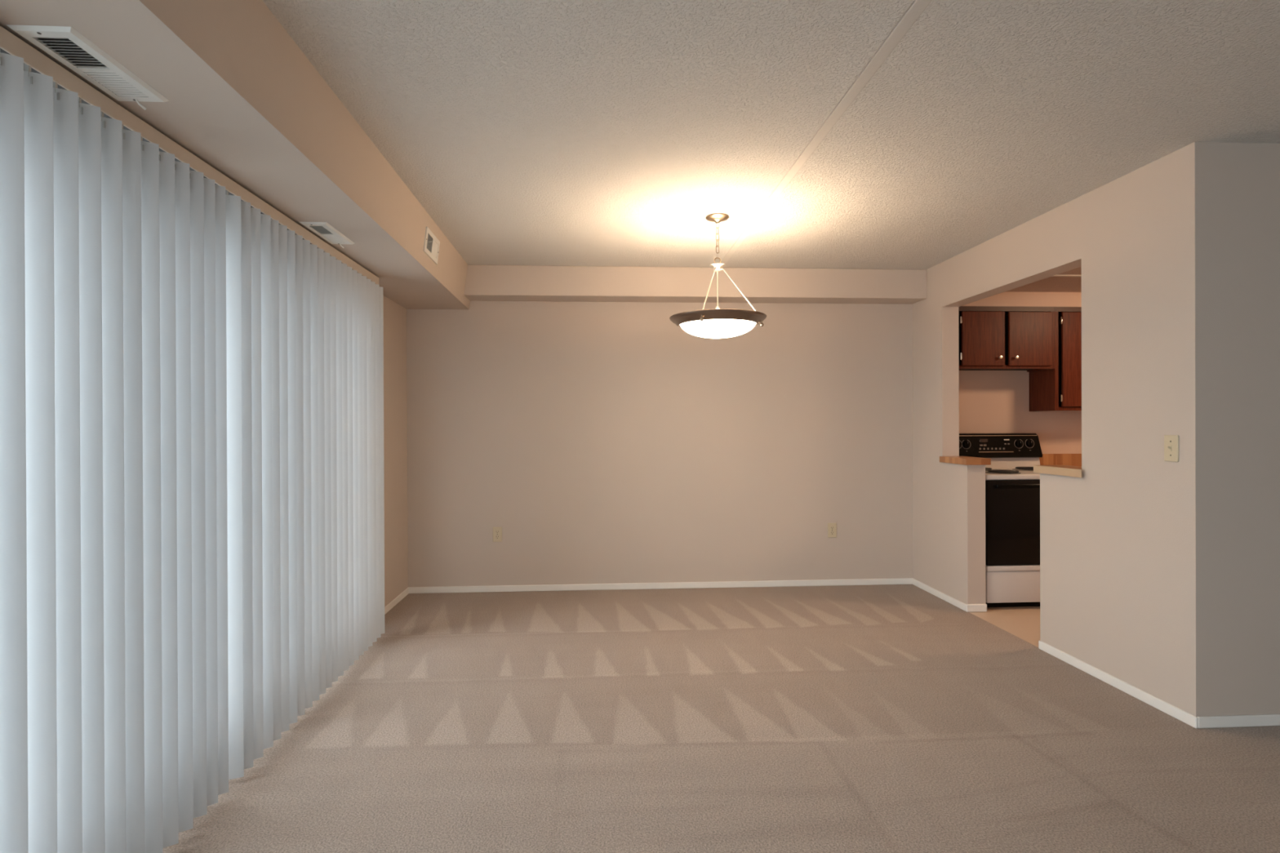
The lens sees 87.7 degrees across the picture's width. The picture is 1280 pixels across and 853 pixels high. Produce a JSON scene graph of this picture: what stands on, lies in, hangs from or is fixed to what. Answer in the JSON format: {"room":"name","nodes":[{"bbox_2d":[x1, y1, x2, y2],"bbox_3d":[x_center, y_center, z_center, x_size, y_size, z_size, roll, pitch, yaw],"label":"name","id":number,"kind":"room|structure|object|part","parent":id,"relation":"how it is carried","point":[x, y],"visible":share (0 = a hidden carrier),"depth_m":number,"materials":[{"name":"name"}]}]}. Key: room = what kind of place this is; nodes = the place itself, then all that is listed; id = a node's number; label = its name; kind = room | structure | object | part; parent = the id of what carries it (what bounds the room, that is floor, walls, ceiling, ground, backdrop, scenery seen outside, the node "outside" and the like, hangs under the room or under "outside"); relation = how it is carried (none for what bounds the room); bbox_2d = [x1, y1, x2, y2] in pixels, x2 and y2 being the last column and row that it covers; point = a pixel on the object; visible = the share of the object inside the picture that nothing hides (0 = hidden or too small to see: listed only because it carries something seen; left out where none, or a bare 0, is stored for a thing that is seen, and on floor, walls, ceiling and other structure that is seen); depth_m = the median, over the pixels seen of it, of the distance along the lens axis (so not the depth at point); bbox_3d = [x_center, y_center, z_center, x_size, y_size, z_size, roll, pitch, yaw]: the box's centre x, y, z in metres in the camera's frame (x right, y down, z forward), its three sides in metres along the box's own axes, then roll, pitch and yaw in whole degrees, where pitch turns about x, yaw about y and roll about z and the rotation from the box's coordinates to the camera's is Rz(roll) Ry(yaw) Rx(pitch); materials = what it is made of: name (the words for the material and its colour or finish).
{"room":"empty living room","nodes":[
{"label":"empty living room","id":0,"kind":"room"},
{"bbox_2d":[382,295,408,606],"bbox_3d":[-1.576,0.069,0.732,0.140,2.470,8.650,0,0,-3],"label":"wall","id":1,"kind":"structure","parent":0,"point":[395,396],"depth_m":4.75,"materials":[{"name":"beige paint"}]},
{"bbox_2d":[384,587,408,614],"bbox_3d":[-1.720,1.243,4.482,0.012,0.047,1.128,0,0,-3],"label":"baseboard","id":2,"kind":"structure","parent":1,"relation":"attached to","point":[406,592],"depth_m":4.73,"materials":[{"name":"white paint"}]},
{"bbox_2d":[162,584,1279,852],"bbox_3d":[2.221,1.259,0.962,7.460,0.001,8.650,0,0,-3],"label":"floor","id":3,"kind":"structure","parent":0,"point":[882,718],"depth_m":2.67,"materials":[{"name":"carpet"}]},
{"bbox_2d":[406,301,1081,586],"bbox_3d":[1.435,0.048,5.303,6.700,2.470,0.126,0,0,-3],"label":"wall","id":4,"kind":"structure","parent":0,"point":[606,442],"depth_m":5.17,"materials":[{"name":"beige paint"}]},
{"bbox_2d":[493,526,502,542],"bbox_3d":[-1.089,0.824,5.091,0.071,0.115,0.009,0,0,-3],"label":"wall outlet","id":5,"kind":"object","parent":4,"relation":"attached to","point":[497,531],"visible":1,"depth_m":5.09,"materials":[{"name":"beige plastic"}]},
{"bbox_2d":[408,577,913,593],"bbox_3d":[0.204,1.234,5.168,3.935,0.047,0.012,0,0,-3],"label":"baseboard","id":6,"kind":"structure","parent":4,"relation":"attached to","point":[904,580],"depth_m":5.16,"materials":[{"name":"white paint"}]},
{"bbox_2d":[827,523,836,537],"bbox_3d":[1.512,0.818,5.247,0.071,0.115,0.009,0,0,-3],"label":"wall outlet","id":7,"kind":"object","parent":4,"relation":"attached to","point":[832,527],"visible":1,"depth_m":5.25,"materials":[{"name":"beige plastic"}]},
{"bbox_2d":[958,306,1054,372],"bbox_3d":[2.737,-0.669,5.139,0.774,0.468,0.353,0,0,-3],"label":"upper cabinet","id":8,"kind":"object","parent":4,"relation":"attached to","point":[992,338],"visible":0.95,"depth_m":5.00,"materials":[{"name":"red wood"}]},
{"bbox_3d":[2.568,-0.657,4.989,0.329,0.405,0.018,0,0,-3],"label":"door","id":9,"kind":"part","parent":8,"relation":"part of","materials":[{"name":"red wood"}]},
{"bbox_3d":[2.735,-0.667,5.173,0.742,0.440,0.286,0,0,-3],"label":"panel","id":10,"kind":"part","parent":8,"relation":"part of","materials":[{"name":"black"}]},
{"bbox_3d":[2.933,-0.659,5.011,0.335,0.405,0.018,0,0,-3],"label":"door","id":11,"kind":"part","parent":8,"relation":"part of","materials":[{"name":"red wood"}]},
{"bbox_2d":[1028,306,1081,411],"bbox_3d":[3.509,-0.514,5.186,0.770,0.784,0.353,0,0,-3],"label":"upper cabinet","id":12,"kind":"object","parent":4,"relation":"attached to","point":[1060,388],"visible":0.39,"depth_m":5.03,"materials":[{"name":"red wood"}]},
{"bbox_3d":[3.517,-0.514,5.064,0.770,0.784,0.016,0,0,-3],"label":"frame","id":13,"kind":"part","parent":12,"relation":"part of","materials":[{"name":"red wood"}]},
{"bbox_3d":[3.507,-0.512,5.219,0.738,0.756,0.286,0,0,-3],"label":"panel","id":14,"kind":"part","parent":12,"relation":"part of","materials":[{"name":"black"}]},
{"bbox_3d":[3.342,-0.506,5.036,0.321,0.713,0.018,0,0,-3],"label":"door","id":15,"kind":"part","parent":12,"relation":"part of","materials":[{"name":"red wood"}]},
{"bbox_2d":[262,0,1279,269],"bbox_3d":[2.191,-1.241,0.965,7.700,0.120,8.870,0,0,-3],"label":"ceiling","id":16,"kind":"structure","parent":0,"point":[529,132],"depth_m":2.48,"materials":[{"name":"white paint"}]},
{"bbox_2d":[0,0,470,309],"bbox_3d":[-1.211,-1.024,0.752,0.600,0.285,8.650,0,0,-3],"label":"bulkhead","id":17,"kind":"object","parent":16,"relation":"attached to","point":[245,99],"visible":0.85,"depth_m":2.05,"materials":[{"name":"beige paint"}]},
{"bbox_2d":[6,24,169,110],"bbox_3d":[-1.335,-0.871,1.640,0.137,0.024,0.345,0,0,-3],"label":"air register","id":18,"kind":"object","parent":17,"relation":"attached to","point":[65,44],"visible":1,"depth_m":1.60,"materials":[{"name":"white metal"}]},
{"bbox_3d":[-1.346,-0.870,1.796,0.007,0.021,0.032,0,0,15],"label":"damper lever","id":19,"kind":"part","parent":18,"relation":"part of","materials":[{"name":"white metal"}]},
{"bbox_2d":[0,25,384,852],"bbox_3d":[-1.434,0.206,1.853,0.107,2.161,4.190,0,0,-3],"label":"vertical blind","id":20,"kind":"object","parent":17,"relation":"hanging from","point":[192,477],"visible":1,"depth_m":1.92,"materials":[{"name":"white"}]},
{"bbox_3d":[-1.458,-0.858,1.848,0.068,0.034,4.188,0,0,-3],"label":"head rail","id":21,"kind":"part","parent":20,"relation":"part of","materials":[{"name":"grey"}]},
{"bbox_2d":[299,222,354,248],"bbox_3d":[-1.427,-0.874,3.057,0.116,0.024,0.345,0,0,-3],"label":"air register","id":22,"kind":"object","parent":17,"relation":"attached to","point":[325,230],"visible":1,"depth_m":3.03,"materials":[{"name":"white metal"}]},
{"bbox_2d":[422,226,439,264],"bbox_3d":[-1.188,-1.033,3.818,0.029,0.134,0.308,0,0,-4],"label":"wall register","id":23,"kind":"object","parent":17,"relation":"attached to","point":[431,245],"visible":1,"depth_m":3.80,"materials":[{"name":"white metal"}]},
{"bbox_2d":[464,264,926,304],"bbox_3d":[0.431,-1.073,5.063,3.475,0.220,0.240,0,0,-3],"label":"soffit","id":24,"kind":"structure","parent":16,"relation":"attached to","point":[483,282],"depth_m":4.95,"materials":[{"name":"beige paint"}]},
{"bbox_2d":[669,213,766,338],"bbox_3d":[0.436,-0.840,3.748,0.543,0.680,0.543,0,0,-3],"label":"pendant lamp","id":25,"kind":"object","parent":16,"relation":"hanging from","point":[717,322],"visible":1,"depth_m":3.61,"materials":[{"name":"white glass"}]},
{"bbox_3d":[0.375,-0.744,3.625,0.114,0.288,0.192,0,0,-3],"label":"rod","id":26,"kind":"part","parent":25,"relation":"part of","materials":[{"name":"silver metal"}]},
{"bbox_3d":[0.435,-1.065,3.748,0.018,0.184,0.018,0,0,16],"label":"chain","id":27,"kind":"part","parent":25,"relation":"part of","materials":[{"name":"silver metal"}]},
{"bbox_3d":[0.437,-0.543,3.749,0.424,0.087,0.424,0,0,-3],"label":"lamp shade","id":28,"kind":"part","parent":25,"relation":"part of","materials":[{"name":"white glass"}]},
{"bbox_3d":[0.436,-0.766,3.748,0.024,0.227,0.023,0,0,-3],"label":"stem","id":29,"kind":"part","parent":25,"relation":"part of","materials":[{"name":"silver metal"}]},
{"bbox_3d":[0.574,-0.745,3.737,0.221,0.288,0.007,0,0,5],"label":"rod","id":30,"kind":"part","parent":25,"relation":"part of","materials":[{"name":"silver metal"}]},
{"bbox_2d":[702,0,932,267],"bbox_3d":[0.792,-1.172,0.751,0.160,0.006,8.410,0,0,-3],"label":"trim","id":31,"kind":"structure","parent":16,"relation":"attached to","point":[882,16],"depth_m":2.42,"materials":[{"name":"white paint"}]},
{"bbox_2d":[969,606,1039,647],"bbox_3d":[3.499,1.263,4.173,2.525,0.028,2.392,0,0,-3],"label":"floor","id":32,"kind":"structure","parent":0,"point":[1022,622],"depth_m":4.32,"materials":[{"name":"beige tile"}]},
{"bbox_2d":[959,433,1042,607],"bbox_3d":[2.736,0.652,4.897,0.807,1.194,0.764,0,0,-3],"label":"range","id":33,"kind":"object","parent":32,"relation":"on","point":[1012,487],"visible":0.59,"depth_m":4.55,"materials":[{"name":"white metal"}]},
{"bbox_3d":[2.514,0.137,5.125,0.054,0.054,0.028,0,0,-3],"label":"control knob","id":34,"kind":"part","parent":33,"relation":"part of","materials":[{"name":"black plastic"}]},
{"bbox_3d":[2.716,0.148,5.206,0.807,0.188,0.142,0,0,-3],"label":"control panel","id":35,"kind":"part","parent":33,"relation":"part of","materials":[{"name":"black ceramic"}]},
{"bbox_3d":[2.756,0.656,4.572,0.795,0.581,0.034,0,0,-3],"label":"oven door","id":36,"kind":"part","parent":33,"relation":"part of","materials":[{"name":"black glass"}]},
{"bbox_3d":[2.757,1.075,4.571,0.795,0.252,0.038,0,0,-3],"label":"drawer","id":37,"kind":"part","parent":33,"relation":"part of","materials":[{"name":"white metal"}]},
{"bbox_2d":[985,468,1039,479],"bbox_3d":[2.737,0.344,4.863,0.799,0.035,0.621,0,0,-3],"label":"cooktop","id":38,"kind":"object","parent":33,"relation":"in","point":[990,473],"depth_m":4.55,"materials":[{"name":"white metal"}]},
{"bbox_3d":[2.757,0.402,4.535,0.699,0.025,0.041,0,0,-3],"label":"handle","id":39,"kind":"part","parent":33,"relation":"part of","materials":[{"name":"black ceramic"}]},
{"bbox_3d":[2.933,0.133,5.150,0.054,0.054,0.028,0,0,-3],"label":"control knob","id":40,"kind":"part","parent":33,"relation":"part of","materials":[{"name":"black plastic"}]},
{"bbox_3d":[3.019,0.131,5.155,0.054,0.054,0.028,0,0,-3],"label":"control knob","id":41,"kind":"part","parent":33,"relation":"part of","materials":[{"name":"black plastic"}]},
{"bbox_3d":[3.522,0.808,5.044,0.772,0.879,0.642,0,0,-3],"label":"base cabinet","id":42,"kind":"object","parent":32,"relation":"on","visible":0},
{"bbox_2d":[1039,453,1081,466],"bbox_3d":[3.520,0.293,5.042,0.772,0.149,0.644,0,0,-3],"label":"countertop","id":43,"kind":"structure","parent":42,"relation":"on","point":[1074,460],"depth_m":5.34,"materials":[{"name":"laminate"}]},
{"bbox_2d":[1006,266,1081,292],"bbox_3d":[3.552,-1.104,4.172,2.400,0.175,2.392,0,0,-3],"label":"ceiling","id":44,"kind":"structure","parent":0,"point":[1051,284],"depth_m":4.79,"materials":[{"name":"beige paint"}]},
{"bbox_2d":[962,291,1081,306],"bbox_3d":[3.491,-0.963,5.213,2.400,0.113,0.294,0,0,-3],"label":"soffit kitchen","id":45,"kind":"structure","parent":44,"relation":"attached to","point":[1006,298],"depth_m":5.04,"materials":[{"name":"beige paint"}]},
{"bbox_2d":[1051,274,1081,276],"bbox_3d":[3.194,-1.011,4.482,0.880,0.010,0.030,0,0,-3],"label":"trim","id":46,"kind":"structure","parent":44,"relation":"attached to","point":[1056,275],"depth_m":4.45,"materials":[{"name":"white paint"}]},
{"bbox_2d":[911,142,1224,716],"bbox_3d":[2.300,0.047,4.037,0.125,2.470,2.517,0,0,-3],"label":"wall","id":47,"kind":"structure","parent":0,"point":[1132,577],"depth_m":3.15,"materials":[{"name":"beige paint"}]},
{"bbox_2d":[912,578,966,611],"bbox_3d":[2.185,1.227,4.891,0.012,0.047,0.778,0,0,-3],"label":"baseboard","id":48,"kind":"structure","parent":47,"relation":"attached to","point":[944,597],"depth_m":4.84,"materials":[{"name":"white paint"}]},
{"bbox_2d":[939,456,991,465],"bbox_3d":[2.264,0.237,4.656,0.175,0.044,0.353,0,0,-3],"label":"bar ledge","id":49,"kind":"object","parent":47,"relation":"attached to","point":[966,460],"visible":1,"depth_m":4.51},
{"bbox_2d":[966,604,986,612],"bbox_3d":[2.273,1.226,4.500,0.140,0.051,0.012,0,0,-3],"label":"baseboard","id":50,"kind":"structure","parent":47,"relation":"attached to","point":[970,607],"depth_m":4.50,"materials":[{"name":"white paint"}]},
{"bbox_2d":[1033,465,1081,477],"bbox_3d":[2.330,0.240,3.596,0.180,0.042,0.375,0,0,-3],"label":"bar ledge","id":51,"kind":"object","parent":47,"relation":"attached to","point":[1063,470],"visible":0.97,"depth_m":3.58,"materials":[{"name":"beige laminate"}]},
{"bbox_2d":[1038,640,1197,728],"bbox_3d":[2.283,1.230,3.264,0.012,0.047,0.996,0,0,-3],"label":"baseboard","id":52,"kind":"structure","parent":47,"relation":"attached to","point":[1171,710],"depth_m":3.14,"materials":[{"name":"white paint"}]},
{"bbox_2d":[1164,435,1178,462],"bbox_3d":[2.296,0.095,2.889,0.022,0.115,0.071,0,0,-3],"label":"light switch","id":53,"kind":"object","parent":47,"relation":"attached to","point":[1171,442],"visible":1,"depth_m":2.88,"materials":[{"name":"beige plastic"}]},
{"bbox_2d":[1222,142,1279,715],"bbox_3d":[4.131,0.043,2.948,3.400,2.470,0.125,0,0,-3],"label":"wall","id":54,"kind":"structure","parent":0,"point":[1251,171],"depth_m":2.79,"materials":[{"name":"beige paint"}]},
{"bbox_2d":[1196,714,1279,728],"bbox_3d":[4.077,1.224,2.879,3.525,0.047,0.012,0,0,-3],"label":"baseboard","id":55,"kind":"structure","parent":54,"relation":"attached to","point":[1259,720],"depth_m":2.78,"materials":[{"name":"white paint"}]}
]}

